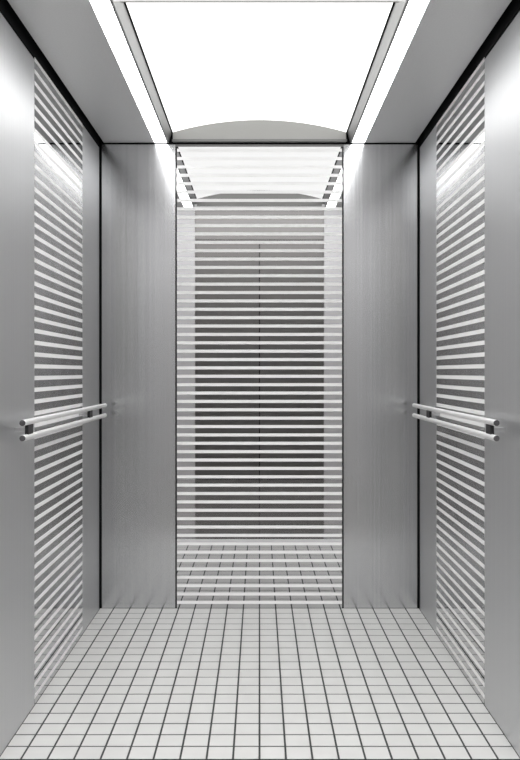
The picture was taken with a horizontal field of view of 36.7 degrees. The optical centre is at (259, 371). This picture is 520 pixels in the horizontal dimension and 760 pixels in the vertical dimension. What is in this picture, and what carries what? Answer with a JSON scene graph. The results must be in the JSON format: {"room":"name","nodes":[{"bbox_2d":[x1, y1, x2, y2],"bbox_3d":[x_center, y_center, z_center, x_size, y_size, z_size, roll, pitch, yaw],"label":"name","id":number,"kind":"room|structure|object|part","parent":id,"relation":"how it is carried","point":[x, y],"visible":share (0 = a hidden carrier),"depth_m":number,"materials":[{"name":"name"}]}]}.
{"room":"elevator interior","nodes":[
{"label":"elevator interior","id":0,"kind":"room"},
{"bbox_2d":[0,11,98,754],"bbox_3d":[-0.833,-0.026,3.178,0.050,2.507,1.604,0,0,0],"label":"wall","id":1,"kind":"structure","parent":0,"point":[16,61],"depth_m":2.66,"materials":[{"name":"grey metal"}]},
{"bbox_3d":[-0.810,0.037,2.597,0.004,2.317,0.442,0,0,0],"label":"wall panel","id":2,"kind":"part","parent":1,"relation":"part of","materials":[{"name":"metal"}]},
{"bbox_2d":[0,0,99,147],"bbox_3d":[-0.810,-1.196,3.174,0.003,0.128,1.596,0,0,0],"label":"trim","id":3,"kind":"structure","parent":1,"relation":"attached to","point":[6,9],"depth_m":2.94,"materials":[{"name":"black metal"}]},
{"bbox_2d":[33,57,82,704],"bbox_3d":[-0.810,0.032,3.201,0.004,2.326,0.763,0,0,0],"label":"mirror panel","id":4,"kind":"object","parent":1,"relation":"attached to","point":[58,134],"visible":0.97,"depth_m":3.14,"materials":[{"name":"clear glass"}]},
{"bbox_2d":[14,403,106,441],"bbox_3d":[-0.778,0.188,3.188,0.058,0.070,1.346,0,0,0],"label":"handrail","id":5,"kind":"object","parent":1,"relation":"attached to","point":[28,423],"visible":1,"depth_m":2.91,"materials":[{"name":"white metal"}]},
{"bbox_3d":[-0.760,0.213,3.188,0.020,0.020,1.343,0,0,0],"label":"rail","id":6,"kind":"part","parent":5,"relation":"part of","materials":[{"name":"white metal"}]},
{"bbox_3d":[-0.760,0.164,3.188,0.020,0.020,1.343,0,0,0],"label":"rail","id":7,"kind":"part","parent":5,"relation":"part of","materials":[{"name":"white metal"}]},
{"bbox_3d":[-0.810,0.032,3.770,0.004,2.326,0.373,0,0,0],"label":"wall panel","id":8,"kind":"part","parent":1,"relation":"part of","materials":[{"name":"metal"}]},
{"bbox_2d":[7,0,154,142],"bbox_3d":[-0.659,-1.170,3.174,0.257,0.020,1.596,0,0,0],"label":"ceiling","id":9,"kind":"structure","parent":0,"point":[70,34],"depth_m":2.94,"materials":[{"name":"metal"}]},
{"bbox_2d":[90,0,166,142],"bbox_3d":[-0.499,-1.180,3.175,0.060,0.040,1.593,0,0,0],"label":"strip light","id":10,"kind":"object","parent":9,"relation":"attached to","point":[103,9],"visible":0.89,"depth_m":2.95,"materials":[{"name":"white plastic"}]},
{"bbox_2d":[99,132,419,607],"bbox_3d":[0.000,-0.026,4.006,1.716,2.507,0.060,0,0,0],"label":"wall","id":11,"kind":"structure","parent":0,"point":[137,181],"depth_m":3.98,"materials":[{"name":"grey metal"}]},
{"bbox_3d":[-0.613,0.021,3.978,0.373,2.348,0.004,0,0,0],"label":"wall panel","id":12,"kind":"part","parent":11,"relation":"part of","materials":[{"name":"metal"}]},
{"bbox_2d":[176,147,176,607],"bbox_3d":[-0.422,0.027,3.978,0.006,2.334,0.003,0,0,0],"label":"trim","id":13,"kind":"structure","parent":11,"relation":"attached to","point":[176,147],"depth_m":3.98,"materials":[{"name":"black metal"}]},
{"bbox_2d":[177,147,341,607],"bbox_3d":[0.000,0.027,3.978,0.837,2.336,0.004,0,0,0],"label":"mirror panel","id":14,"kind":"object","parent":11,"relation":"attached to","point":[259,229],"visible":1,"depth_m":3.98,"materials":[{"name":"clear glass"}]},
{"bbox_2d":[175,144,343,146],"bbox_3d":[0.000,-1.147,3.978,0.851,0.011,0.005,0,0,0],"label":"trim","id":15,"kind":"structure","parent":11,"relation":"attached to","point":[176,145],"depth_m":3.98,"materials":[{"name":"grey metal"}]},
{"bbox_2d":[342,147,342,607],"bbox_3d":[0.422,0.027,3.978,0.006,2.334,0.003,0,0,0],"label":"trim","id":16,"kind":"structure","parent":11,"relation":"attached to","point":[342,147],"depth_m":3.98,"materials":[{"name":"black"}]},
{"bbox_3d":[0.613,0.021,3.978,0.373,2.348,0.004,0,0,0],"label":"wall panel","id":17,"kind":"part","parent":11,"relation":"part of","materials":[{"name":"metal"}]},
{"bbox_2d":[0,608,519,759],"bbox_3d":[0.000,1.212,3.204,1.624,0.030,1.551,0,0,0],"label":"floor","id":18,"kind":"structure","parent":0,"point":[137,683],"depth_m":2.92,"materials":[{"name":"tile"}]},
{"bbox_2d":[364,0,511,142],"bbox_3d":[0.659,-1.170,3.174,0.257,0.020,1.596,0,0,0],"label":"ceiling","id":19,"kind":"structure","parent":0,"point":[448,34],"depth_m":2.94,"materials":[{"name":"metal"}]},
{"bbox_2d":[352,0,428,142],"bbox_3d":[0.499,-1.180,3.175,0.060,0.040,1.593,0,0,0],"label":"strip light","id":20,"kind":"object","parent":19,"relation":"attached to","point":[415,9],"visible":0.89,"depth_m":2.95,"materials":[{"name":"white plastic"}]},
{"bbox_2d":[420,10,519,756],"bbox_3d":[0.833,-0.026,3.178,0.050,2.507,1.604,0,0,0],"label":"wall","id":21,"kind":"structure","parent":0,"point":[502,62],"depth_m":2.65,"materials":[{"name":"grey metal"}]},
{"bbox_3d":[0.810,0.032,3.770,0.004,2.326,0.373,0,0,0],"label":"wall panel","id":22,"kind":"part","parent":21,"relation":"part of","materials":[{"name":"metal"}]},
{"bbox_2d":[412,403,504,441],"bbox_3d":[0.778,0.188,3.188,0.058,0.070,1.346,0,0,0],"label":"handrail","id":23,"kind":"object","parent":21,"relation":"attached to","point":[490,423],"visible":1,"depth_m":2.91,"materials":[{"name":"white metal"}]},
{"bbox_3d":[0.760,0.164,3.188,0.020,0.020,1.343,0,0,0],"label":"rail","id":24,"kind":"part","parent":23,"relation":"part of","materials":[{"name":"white metal"}]},
{"bbox_3d":[0.760,0.213,3.188,0.020,0.020,1.343,0,0,0],"label":"rail","id":25,"kind":"part","parent":23,"relation":"part of","materials":[{"name":"white metal"}]},
{"bbox_2d":[436,57,485,704],"bbox_3d":[0.810,0.032,3.201,0.004,2.326,0.763,0,0,0],"label":"mirror panel","id":26,"kind":"object","parent":21,"relation":"attached to","point":[460,135],"visible":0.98,"depth_m":3.11,"materials":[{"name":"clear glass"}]},
{"bbox_2d":[419,0,519,147],"bbox_3d":[0.810,-1.196,3.174,0.003,0.128,1.596,0,0,0],"label":"trim","id":27,"kind":"structure","parent":21,"relation":"attached to","point":[513,7],"depth_m":2.94,"materials":[{"name":"black metal"}]},
{"bbox_3d":[0.810,0.037,2.597,0.004,2.317,0.442,0,0,0],"label":"wall panel","id":28,"kind":"part","parent":21,"relation":"part of","materials":[{"name":"metal"}]},
{"bbox_3d":[0.000,-1.300,3.206,1.716,0.040,1.660,0,0,0],"label":"ceiling","id":29,"kind":"structure","parent":0,"visible":0},
{"bbox_2d":[109,0,409,142],"bbox_3d":[0.000,-1.218,3.194,0.937,0.117,1.554,0,0,0],"label":"light panel","id":30,"kind":"object","parent":29,"relation":"attached to","point":[209,71],"visible":1,"depth_m":3.17,"materials":[{"name":"translucent white acrylic"},{"name":"aluminium"}]},
{"bbox_3d":[-0.457,-1.195,3.194,0.023,0.072,1.554,0,0,0],"label":"trim","id":31,"kind":"part","parent":30,"relation":"part of","materials":[{"name":"silver metal"}]},
{"bbox_2d":[113,0,405,0],"bbox_3d":[0.000,-1.167,2.416,0.912,0.015,0.080,0,0,0],"label":"trim","id":32,"kind":"structure","parent":30,"relation":"attached to","point":[113,0],"depth_m":2.45,"materials":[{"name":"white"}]},
{"bbox_3d":[0.000,-1.218,2.462,0.874,0.113,0.010,0,0,0],"label":"plate","id":33,"kind":"part","parent":30,"relation":"part of","materials":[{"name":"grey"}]},
{"bbox_3d":[0.000,-1.218,3.965,0.874,0.113,0.010,0,0,0],"label":"plate","id":34,"kind":"part","parent":30,"relation":"part of","materials":[{"name":"grey plastic"}]},
{"bbox_3d":[0.457,-1.195,3.194,0.023,0.072,1.554,0,0,0],"label":"trim","id":35,"kind":"part","parent":30,"relation":"part of","materials":[{"name":"silver metal"}]}
]}

